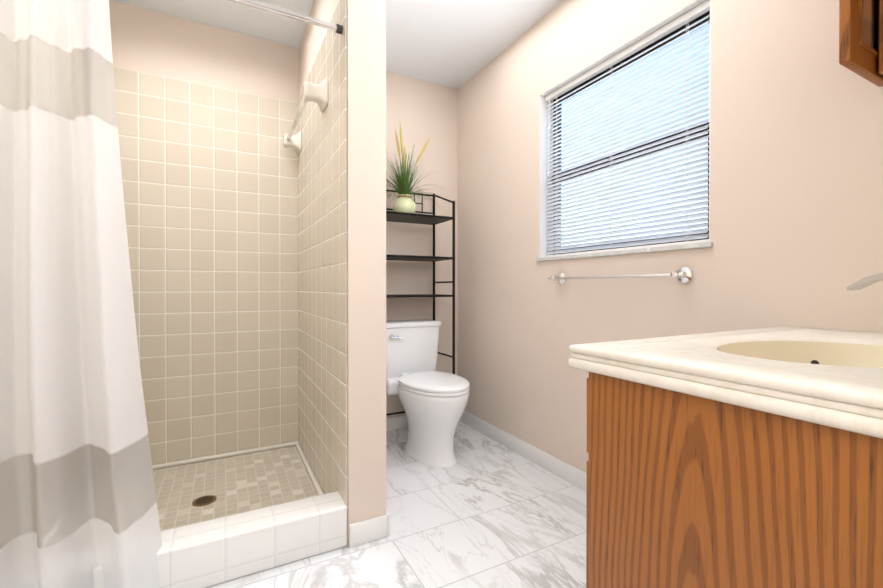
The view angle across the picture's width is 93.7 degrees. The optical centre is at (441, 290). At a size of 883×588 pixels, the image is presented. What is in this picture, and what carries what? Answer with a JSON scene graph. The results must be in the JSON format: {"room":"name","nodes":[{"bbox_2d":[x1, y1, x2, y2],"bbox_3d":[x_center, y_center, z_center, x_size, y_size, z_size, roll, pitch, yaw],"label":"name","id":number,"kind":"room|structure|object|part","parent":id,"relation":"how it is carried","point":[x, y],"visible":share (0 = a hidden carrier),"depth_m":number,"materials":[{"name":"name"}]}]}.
{"room":"bathroom","nodes":[
{"label":"bathroom","id":0,"kind":"room"},
{"bbox_2d":[85,0,457,417],"bbox_3d":[-0.931,-0.265,2.601,2.295,2.440,0.150,0,0,-28],"label":"wall","id":1,"kind":"structure","parent":0,"point":[421,112],"depth_m":2.83,"materials":[{"name":"paint"}]},
{"bbox_2d":[86,61,297,474],"bbox_3d":[-1.325,-0.093,2.304,1.016,2.100,0.008,0,0,-28],"label":"wall tile","id":2,"kind":"structure","parent":1,"relation":"attached to","point":[210,181],"depth_m":2.31,"materials":[{"name":"beige tile"}]},
{"bbox_2d":[386,415,407,430],"bbox_3d":[-0.315,0.911,2.841,0.963,0.085,0.012,0,0,-28],"label":"baseboard","id":3,"kind":"structure","parent":1,"relation":"attached to","point":[395,423],"depth_m":2.84,"materials":[{"name":"white"}]},
{"bbox_2d":[113,0,562,88],"bbox_3d":[-0.094,-1.526,1.169,2.445,0.100,3.450,0,0,-28],"label":"ceiling","id":4,"kind":"structure","parent":0,"point":[456,44],"depth_m":2.32,"materials":[{"name":"white paint"}]},
{"bbox_2d":[299,0,385,546],"bbox_3d":[-0.546,-0.262,2.080,0.150,2.440,1.130,0,0,-28],"label":"wall","id":5,"kind":"structure","parent":0,"point":[366,113],"depth_m":1.58,"materials":[{"name":"paint"}]},
{"bbox_2d":[298,0,347,544],"bbox_3d":[-0.616,-0.091,2.043,0.008,2.100,1.116,0,0,-28],"label":"wall tile","id":6,"kind":"structure","parent":5,"relation":"attached to","point":[322,310],"depth_m":1.85,"materials":[{"name":"beige tile"}]},
{"bbox_2d":[283,78,327,154],"bbox_3d":[-0.719,-0.872,2.127,0.090,0.116,0.796,0,0,-28],"label":"towel rail","id":7,"kind":"object","parent":6,"relation":"attached to","point":[318,94],"visible":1,"depth_m":1.83,"materials":[{"name":"beige ceramic"}]},
{"bbox_3d":[-0.740,-0.872,2.116,0.020,0.020,0.630,0,0,-28],"label":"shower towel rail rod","id":8,"kind":"part","parent":7,"relation":"part of","materials":[{"name":"white plastic"}]},
{"bbox_2d":[349,515,386,547],"bbox_3d":[-0.279,0.919,1.583,0.148,0.085,0.012,0,0,-28],"label":"baseboard","id":9,"kind":"structure","parent":5,"relation":"attached to","point":[367,531],"depth_m":1.58,"materials":[{"name":"white"}]},
{"bbox_2d":[386,510,389,535],"bbox_3d":[-0.469,0.916,2.115,0.012,0.085,1.130,0,0,-28],"label":"baseboard","id":10,"kind":"structure","parent":5,"relation":"attached to","point":[388,523],"depth_m":1.61,"materials":[{"name":"white"}]},
{"bbox_2d":[206,421,585,587],"bbox_3d":[-0.094,1.014,1.184,2.445,0.100,3.450,0,0,-28],"label":"floor","id":11,"kind":"structure","parent":0,"point":[484,511],"depth_m":1.64,"materials":[{"name":"stone"}]},
{"bbox_2d":[48,446,317,545],"bbox_3d":[-1.094,0.954,1.873,1.004,0.012,0.982,0,0,-28],"label":"mosaic shower floor","id":12,"kind":"structure","parent":11,"relation":"on","point":[237,484],"depth_m":1.97,"materials":[{"name":"beige tile"}]},
{"bbox_2d":[38,441,323,547],"bbox_3d":[-1.095,0.937,1.873,1.004,0.022,0.980,0,0,-28],"label":"cove","id":13,"kind":"object","parent":12,"relation":"on","point":[318,489],"visible":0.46,"depth_m":2.19,"materials":[{"name":"beige tile"}]},
{"bbox_2d":[192,495,216,506],"bbox_3d":[-1.067,0.946,1.863,0.096,0.005,0.096,0,0,-28],"label":"floor drain","id":14,"kind":"object","parent":12,"relation":"on","point":[204,500],"visible":1,"depth_m":1.86,"materials":[{"name":"gold metal"}]},
{"bbox_2d":[33,491,346,587],"bbox_3d":[-0.832,0.885,1.376,1.016,0.155,0.140,0,0,-28],"label":"curb","id":15,"kind":"object","parent":11,"relation":"on","point":[205,554],"visible":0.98,"depth_m":1.41,"materials":[{"name":"tile"}]},
{"bbox_2d":[386,189,454,437],"bbox_3d":[-0.251,0.135,2.677,0.614,1.640,0.303,0,0,-28],"label":"rack","id":16,"kind":"object","parent":11,"relation":"on","point":[415,218],"visible":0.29,"depth_m":2.69,"materials":[{"name":"black metal"}]},
{"bbox_2d":[386,124,446,212],"bbox_3d":[-0.199,-0.773,2.600,0.606,0.599,0.417,0,0,-28],"label":"potted plant","id":17,"kind":"object","parent":16,"relation":"on","point":[404,202],"visible":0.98,"depth_m":2.63,"materials":[{"name":"plant"}]},
{"bbox_2d":[386,319,469,466],"bbox_3d":[-0.113,0.580,2.509,0.463,0.753,0.777,0,0,-28],"label":"toilet","id":18,"kind":"object","parent":11,"relation":"on","point":[433,401],"visible":0.85,"depth_m":2.35,"materials":[{"name":"white ceramic"}]},
{"bbox_3d":[-0.284,0.291,2.606,0.090,0.030,0.025,0,0,-28],"label":"handle","id":19,"kind":"part","parent":18,"relation":"part of","materials":[{"name":"silver metal"}]},
{"bbox_3d":[-0.230,0.398,2.760,0.412,0.317,0.194,0,0,-28],"label":"tank","id":20,"kind":"part","parent":18,"relation":"part of","materials":[{"name":"white ceramic"}]},
{"bbox_3d":[-0.229,0.220,2.757,0.434,0.037,0.212,0,0,-28],"label":"lid","id":21,"kind":"part","parent":18,"relation":"part of","materials":[{"name":"white ceramic"}]},
{"bbox_3d":[-0.053,0.756,2.427,0.380,0.400,0.565,0,0,-28],"label":"bowl","id":22,"kind":"part","parent":18,"relation":"part of","materials":[{"name":"white ceramic"}]},
{"bbox_3d":[-0.047,0.533,2.413,0.380,0.044,0.546,0,0,-28],"label":"seat","id":23,"kind":"part","parent":18,"relation":"part of","materials":[{"name":"white plastic"}]},
{"bbox_2d":[568,273,882,587],"bbox_3d":[0.796,0.426,0.817,0.904,1.080,0.585,0,0,-28],"label":"bathroom vanity","id":24,"kind":"object","parent":11,"relation":"on","point":[750,458],"visible":1,"depth_m":0.63,"materials":[{"name":"brown wood"}]},
{"bbox_2d":[717,341,882,367],"bbox_3d":[0.775,0.188,0.824,0.464,0.126,0.349,0,0,-28],"label":"sink","id":25,"kind":"object","parent":24,"relation":"in","point":[846,354],"depth_m":0.98,"materials":[{"name":"ceramic"}]},
{"bbox_2d":[846,273,882,289],"bbox_3d":[0.850,0.001,0.681,0.068,0.228,0.258,0,0,-28],"label":"faucet","id":26,"kind":"object","parent":24,"relation":"on","point":[864,282],"depth_m":0.77,"materials":[{"name":"silver metal"}]},
{"bbox_2d":[457,0,882,472],"bbox_3d":[0.920,-0.259,1.713,0.150,2.440,3.450,0,0,-28],"label":"wall","id":27,"kind":"structure","parent":0,"point":[796,173],"depth_m":1.54,"materials":[{"name":"paint"}]},
{"bbox_2d":[460,411,586,490],"bbox_3d":[0.583,0.915,2.186,0.012,0.085,2.010,0,0,-28],"label":"baseboard","id":28,"kind":"structure","parent":27,"relation":"attached to","point":[564,470],"depth_m":2.33,"materials":[{"name":"white"}]},
{"bbox_2d":[548,267,692,283],"bbox_3d":[0.735,-0.060,1.825,0.070,0.060,0.716,0,0,-28],"label":"towel rail","id":29,"kind":"object","parent":27,"relation":"attached to","point":[683,274],"visible":1,"depth_m":1.67,"materials":[{"name":"silver metal"}]},
{"bbox_2d":[536,242,712,261],"bbox_3d":[0.785,-0.165,1.896,0.109,0.018,0.924,0,0,-28],"label":"window sill","id":30,"kind":"structure","parent":27,"relation":"attached to","point":[669,248],"depth_m":1.74,"materials":[{"name":"stone"}]},
{"bbox_2d":[540,0,710,257],"bbox_3d":[0.805,-0.620,1.904,0.124,0.900,0.900,0,0,-28],"label":"window","id":31,"kind":"structure","parent":27,"relation":"in","point":[544,119],"depth_m":1.96,"materials":[{"name":"white metal"}]},
{"bbox_2d":[545,0,709,256],"bbox_3d":[0.784,-0.622,1.893,0.039,0.887,0.888,0,0,-28],"label":"window blind","id":32,"kind":"object","parent":31,"relation":"attached to","point":[683,19],"visible":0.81,"depth_m":1.79,"materials":[{"name":"white plastic"}]},
{"bbox_2d":[839,0,882,86],"bbox_3d":[1.132,-0.914,0.876,0.247,0.760,0.360,0,0,-28],"label":"cabinet","id":33,"kind":"object","parent":27,"relation":"attached to","point":[861,38],"visible":1,"depth_m":0.99,"materials":[{"name":"brown wood"}]},
{"bbox_3d":[1.059,-0.915,1.015,0.137,0.650,0.001,0,0,-28],"label":"glass","id":34,"kind":"part","parent":33,"relation":"part of","materials":[{"name":"brown glass"}]},
{"bbox_3d":[-1.074,-0.252,0.574,0.150,2.440,3.300,0,0,-28],"label":"wall","id":35,"kind":"structure","parent":0,"visible":0},
{"bbox_2d":[0,0,161,587],"bbox_3d":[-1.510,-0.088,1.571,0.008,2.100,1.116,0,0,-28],"label":"shower curtain","id":36,"kind":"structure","parent":35,"relation":"attached to","point":[15,105],"depth_m":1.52,"materials":[{"name":"white fabric"}]},
{"bbox_2d":[228,0,342,33],"bbox_3d":[-0.825,-0.997,1.351,1.014,0.024,0.024,0,0,-28],"label":"shower curtain rod","id":37,"kind":"object","parent":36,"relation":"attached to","point":[338,28],"depth_m":1.49,"materials":[{"name":"silver metal"}]},
{"bbox_3d":[-0.833,-0.997,1.347,0.978,0.027,0.027,0,0,-28],"label":"rail","id":38,"kind":"part","parent":37,"relation":"part of","materials":[{"name":"silver metal"}]}
]}

